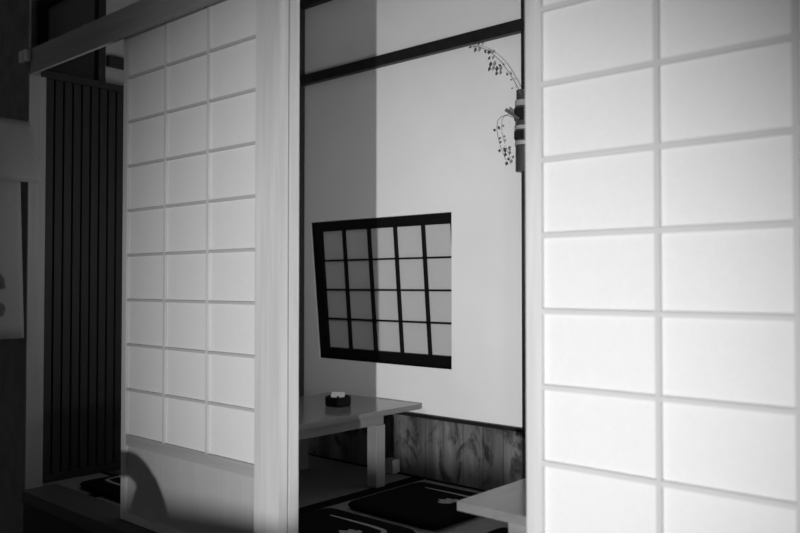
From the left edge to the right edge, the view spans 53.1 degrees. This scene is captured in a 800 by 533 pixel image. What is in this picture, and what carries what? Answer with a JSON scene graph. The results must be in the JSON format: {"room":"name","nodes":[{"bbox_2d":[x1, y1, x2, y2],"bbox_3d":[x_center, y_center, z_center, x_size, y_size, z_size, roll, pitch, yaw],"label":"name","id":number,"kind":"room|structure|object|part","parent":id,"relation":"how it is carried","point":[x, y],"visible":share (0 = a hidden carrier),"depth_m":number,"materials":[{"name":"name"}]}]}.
{"room":"japanese restaurant","nodes":[
{"label":"japanese restaurant","id":0,"kind":"room"},
{"bbox_2d":[0,0,40,532],"bbox_3d":[-2.355,-0.066,4.581,2.396,2.931,0.604,-1,-2,42],"label":"wall","id":1,"kind":"structure","parent":0,"point":[18,18],"depth_m":3.64,"materials":[{"name":"grey paint"}]},
{"bbox_2d":[0,117,42,338],"bbox_3d":[-1.806,-0.170,3.267,0.126,0.952,0.638,-1,-2,42],"label":"cloth banner","id":2,"kind":"object","parent":1,"relation":"hanging from","point":[19,158],"visible":1,"depth_m":3.44,"materials":[{"name":"white fabric"}]},
{"bbox_2d":[19,49,29,63],"bbox_3d":[-1.679,-0.939,3.577,0.065,0.050,0.025,-1,-2,42],"label":"trim","id":3,"kind":"structure","parent":1,"relation":"attached to","point":[24,55],"depth_m":3.56,"materials":[{"name":"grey wood"}]},
{"bbox_2d":[25,74,45,488],"bbox_3d":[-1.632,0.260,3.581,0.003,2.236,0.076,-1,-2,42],"label":"wooden post","id":4,"kind":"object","parent":1,"relation":"attached to","point":[34,342],"depth_m":3.58,"materials":[{"name":"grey wood"}]},
{"bbox_2d":[23,503,93,532],"bbox_3d":[-0.141,1.179,2.194,4.040,0.339,0.030,-1,-2,42],"label":"trim","id":5,"kind":"structure","parent":1,"relation":"attached to","point":[35,520],"depth_m":3.39,"materials":[{"name":"black wood"}]},
{"bbox_2d":[21,484,157,532],"bbox_3d":[-0.104,0.983,2.239,4.039,0.053,0.160,-1,-2,42],"label":"trim","id":6,"kind":"structure","parent":1,"relation":"attached to","point":[96,515],"depth_m":3.26,"materials":[{"name":"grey wood"}]},
{"bbox_2d":[120,0,255,532],"bbox_3d":[-0.743,0.019,2.826,0.875,1.896,0.028,-1,-2,42],"label":"screen","id":7,"kind":"object","parent":6,"relation":"on","point":[188,363],"visible":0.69,"depth_m":2.82,"materials":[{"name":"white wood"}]},
{"bbox_3d":[-0.747,0.952,2.810,0.803,0.030,0.024,-1,-2,42],"label":"rail","id":8,"kind":"part","parent":7,"relation":"part of","materials":[{"name":"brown wood"}]},
{"bbox_3d":[-0.747,-0.911,2.851,0.803,0.035,0.024,-1,-2,42],"label":"rail","id":9,"kind":"part","parent":7,"relation":"part of","materials":[{"name":"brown wood"}]},
{"bbox_3d":[-0.747,0.660,2.817,0.803,0.042,0.023,-1,-2,42],"label":"rail","id":10,"kind":"part","parent":7,"relation":"part of","materials":[{"name":"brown wood"}]},
{"bbox_2d":[525,0,799,532],"bbox_3d":[0.636,-0.009,1.554,0.903,1.896,0.028,-1,-2,42],"label":"screen","id":11,"kind":"object","parent":6,"relation":"on","point":[662,137],"visible":1,"depth_m":1.63,"materials":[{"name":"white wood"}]},
{"bbox_2d":[30,0,221,74],"bbox_3d":[-0.112,-0.945,2.274,4.040,0.113,0.100,-1,-2,42],"label":"ceiling beam","id":12,"kind":"structure","parent":1,"relation":"attached to","point":[140,16],"depth_m":3.11,"materials":[{"name":"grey wood"}]},
{"bbox_2d":[254,0,299,532],"bbox_3d":[-0.382,0.039,2.478,0.117,1.842,0.078,-1,-2,42],"label":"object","id":13,"kind":"structure","parent":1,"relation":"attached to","point":[276,382],"depth_m":2.44,"materials":[{"name":"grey wood"}]},
{"bbox_2d":[48,0,139,474],"bbox_3d":[-1.480,-0.177,4.738,0.700,2.701,0.990,-1,-2,42],"label":"wall","id":14,"kind":"structure","parent":0,"point":[65,16],"depth_m":4.31,"materials":[{"name":"ceramic"}]},
{"bbox_2d":[38,7,48,70],"bbox_3d":[-2.037,-0.214,4.544,0.045,2.524,0.038,-1,-2,42],"label":"trim","id":15,"kind":"structure","parent":14,"relation":"attached to","point":[43,12],"depth_m":4.55,"materials":[{"name":"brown wood"}]},
{"bbox_2d":[94,0,105,81],"bbox_3d":[-1.548,-0.223,4.109,0.045,2.524,0.038,-1,-2,42],"label":"trim","id":16,"kind":"structure","parent":14,"relation":"attached to","point":[100,5],"depth_m":4.11,"materials":[{"name":"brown wood"}]},
{"bbox_2d":[304,0,521,490],"bbox_3d":[0.752,-0.204,3.524,4.450,2.701,0.160,-1,-2,42],"label":"wall","id":17,"kind":"structure","parent":0,"point":[416,136],"depth_m":3.95,"materials":[{"name":"paint"}]},
{"bbox_2d":[39,0,331,9],"bbox_3d":[0.148,-1.532,3.294,4.990,0.054,1.029,-1,-2,42],"label":"trim","id":18,"kind":"structure","parent":17,"relation":"attached to","point":[304,4],"depth_m":4.52,"materials":[{"name":"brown wood"}]},
{"bbox_2d":[299,86,304,396],"bbox_3d":[-0.579,0.009,4.573,0.060,2.081,0.033,-1,-2,42],"label":"trim","id":19,"kind":"structure","parent":17,"relation":"attached to","point":[301,88],"depth_m":4.55,"materials":[{"name":"black wood"}]},
{"bbox_2d":[299,8,304,75],"bbox_3d":[-0.579,-1.282,4.601,0.060,0.386,0.033,-1,-2,42],"label":"trim","id":20,"kind":"structure","parent":17,"relation":"attached to","point":[302,11],"depth_m":4.58,"materials":[{"name":"black wood"}]},
{"bbox_2d":[106,17,524,85],"bbox_3d":[0.411,-1.093,3.090,4.339,0.055,0.969,-1,-2,42],"label":"trim","id":21,"kind":"structure","parent":17,"relation":"attached to","point":[514,27],"depth_m":4.01,"materials":[{"name":"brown wood"}]},
{"bbox_2d":[312,213,451,368],"bbox_3d":[-0.060,0.132,4.213,1.110,0.778,0.098,-1,-2,42],"label":"window","id":22,"kind":"structure","parent":17,"relation":"in","point":[384,285],"depth_m":4.23,"materials":[{"name":"black paint"}]},
{"bbox_2d":[308,414,521,489],"bbox_3d":[0.900,0.876,3.252,3.879,0.289,0.013,-1,-2,42],"label":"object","id":23,"kind":"structure","parent":17,"relation":"attached to","point":[485,458],"depth_m":3.86,"materials":[{"name":"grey wood"}]},
{"bbox_2d":[396,411,521,431],"bbox_3d":[0.896,0.721,3.251,3.879,0.018,0.025,-1,-2,42],"label":"trim","id":24,"kind":"structure","parent":17,"relation":"attached to","point":[413,414],"depth_m":3.77,"materials":[{"name":"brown wood"}]},
{"bbox_2d":[514,89,524,172],"bbox_3d":[0.541,-0.595,3.516,0.077,0.358,0.077,-1,-2,42],"label":"vase","id":25,"kind":"object","parent":17,"relation":"attached to","point":[519,110],"visible":0.58,"depth_m":3.49,"materials":[{"name":"grey ceramic"}]},
{"bbox_2d":[469,42,520,93],"bbox_3d":[0.412,-0.881,3.550,0.266,0.269,0.037,-1,-1,33],"label":"flower spray","id":26,"kind":"object","parent":25,"relation":"in","point":[475,49],"visible":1,"depth_m":3.54,"materials":[{"name":"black plant"}]},
{"bbox_2d":[493,115,516,164],"bbox_3d":[0.465,-0.546,3.499,0.109,0.222,0.059,-1,-2,42],"label":"flower spray","id":27,"kind":"object","parent":25,"relation":"attached to","point":[494,130],"visible":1,"depth_m":3.48,"materials":[{"name":"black plant"}]},
{"bbox_2d":[505,108,518,119],"bbox_3d":[0.490,-0.665,3.494,0.066,0.054,0.014,0,-1,9],"label":"bare branch","id":28,"kind":"object","parent":25,"relation":"in","point":[506,109],"visible":1,"depth_m":3.49,"materials":[{"name":"grey wood"}]},
{"bbox_2d":[521,0,524,17],"bbox_3d":[0.580,-1.304,3.571,0.077,0.386,0.033,-1,-2,42],"label":"trim","id":29,"kind":"structure","parent":17,"relation":"attached to","point":[522,1],"depth_m":3.57,"materials":[{"name":"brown wood"}]},
{"bbox_2d":[521,30,525,478],"bbox_3d":[0.580,-0.014,3.542,0.077,2.081,0.033,-1,-2,42],"label":"trim","id":30,"kind":"structure","parent":17,"relation":"attached to","point":[523,193],"depth_m":3.54,"materials":[{"name":"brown wood"}]},
{"bbox_3d":[-0.221,1.105,3.303,5.650,0.075,1.520,-1,-2,42],"label":"floor","id":31,"kind":"structure","parent":0,"visible":0},
{"bbox_2d":[42,472,114,495],"bbox_3d":[-1.485,1.056,3.811,0.446,0.046,0.352,-1,-2,42],"label":"mat","id":32,"kind":"object","parent":31,"relation":"on","point":[73,483],"visible":0.2,"depth_m":3.85,"materials":[{"name":"fabric"}]},
{"bbox_2d":[41,70,123,482],"bbox_3d":[-1.564,0.049,4.009,0.035,1.976,0.505,-1,-2,42],"label":"slatted screen","id":33,"kind":"object","parent":32,"relation":"on","point":[84,202],"visible":0.69,"depth_m":3.98,"materials":[{"name":"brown wood"}]},
{"bbox_2d":[93,453,420,511],"bbox_3d":[-0.662,1.054,3.735,0.878,0.046,1.331,-1,-2,42],"label":"mat","id":34,"kind":"object","parent":31,"relation":"on","point":[326,480],"visible":0.22,"depth_m":3.85,"materials":[{"name":"fabric"}]},
{"bbox_2d":[80,474,120,500],"bbox_3d":[-1.153,1.014,3.739,0.500,0.035,0.500,-1,-2,42],"label":"floor cushion","id":35,"kind":"object","parent":34,"relation":"on","point":[109,486],"visible":0.28,"depth_m":3.64,"materials":[{"name":"black fabric"}]},
{"bbox_2d":[298,392,420,487],"bbox_3d":[-0.514,0.851,3.717,0.640,0.360,1.140,-1,-2,42],"label":"table","id":36,"kind":"object","parent":34,"relation":"on","point":[316,419],"visible":0.41,"depth_m":3.73,"materials":[{"name":"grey wood"}]},
{"bbox_3d":[-0.513,0.894,4.116,0.060,0.290,0.060,-1,-2,42],"label":"leg","id":37,"kind":"part","parent":36,"relation":"part of","materials":[{"name":"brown wood"}]},
{"bbox_2d":[325,395,350,406],"bbox_3d":[-0.300,0.648,3.879,0.106,0.052,0.106,-1,-2,42],"label":"ashtray","id":38,"kind":"object","parent":36,"relation":"on","point":[330,401],"visible":0.95,"depth_m":3.84,"materials":[{"name":"black ceramic"}]},
{"bbox_2d":[331,392,344,397],"bbox_3d":[-0.302,0.634,3.884,0.068,0.046,0.042,0,-1,0],"label":"folded paper","id":39,"kind":"object","parent":38,"relation":"in","point":[334,394],"visible":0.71,"depth_m":3.89,"materials":[{"name":"white paper"}]},
{"bbox_3d":[-0.112,0.887,3.760,0.060,0.290,0.060,-1,-2,42],"label":"leg","id":40,"kind":"part","parent":36,"relation":"part of","materials":[{"name":"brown wood"}]},
{"bbox_2d":[385,457,399,473],"bbox_3d":[-0.041,1.004,4.035,0.060,0.068,0.050,-1,-2,42],"label":"box","id":41,"kind":"object","parent":34,"relation":"on","point":[392,465],"visible":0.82,"depth_m":4.02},
{"bbox_2d":[298,477,507,532],"bbox_3d":[-0.004,1.041,3.150,0.878,0.046,1.331,-1,-2,42],"label":"mat","id":42,"kind":"object","parent":31,"relation":"on","point":[477,524],"visible":0.17,"depth_m":3.26,"materials":[{"name":"fabric"}]},
{"bbox_2d":[298,508,415,532],"bbox_3d":[-0.275,0.997,2.966,0.500,0.035,0.500,-1,-2,42],"label":"floor cushion","id":43,"kind":"object","parent":42,"relation":"on","point":[325,520],"visible":0.91,"depth_m":3.05,"materials":[{"name":"black fabric"}]},
{"bbox_2d":[348,482,477,529],"bbox_3d":[0.114,1.006,3.396,0.500,0.035,0.500,-1,-2,42],"label":"floor cushion","id":44,"kind":"object","parent":42,"relation":"on","point":[420,504],"visible":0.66,"depth_m":3.32,"materials":[{"name":"black fabric"}]},
{"bbox_3d":[0.654,1.029,2.566,0.878,0.045,1.331,-1,-2,42],"label":"mat","id":45,"kind":"object","parent":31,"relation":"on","visible":0},
{"bbox_2d":[457,478,526,532],"bbox_3d":[0.772,0.821,2.382,0.640,0.360,1.140,-1,-2,42],"label":"table","id":46,"kind":"object","parent":45,"relation":"on","point":[506,503],"visible":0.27,"depth_m":2.16,"materials":[{"name":"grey wood"}]},
{"bbox_3d":[0.354,0.855,2.311,0.060,0.290,0.060,-1,-2,42],"label":"leg","id":47,"kind":"part","parent":46,"relation":"part of","materials":[{"name":"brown wood"}]},
{"bbox_2d":[487,527,507,532],"bbox_3d":[0.413,0.991,2.702,0.500,0.035,0.500,-1,-2,42],"label":"floor cushion","id":48,"kind":"object","parent":45,"relation":"on","point":[503,529],"visible":0.66,"depth_m":2.97,"materials":[{"name":"black fabric"}]}
]}

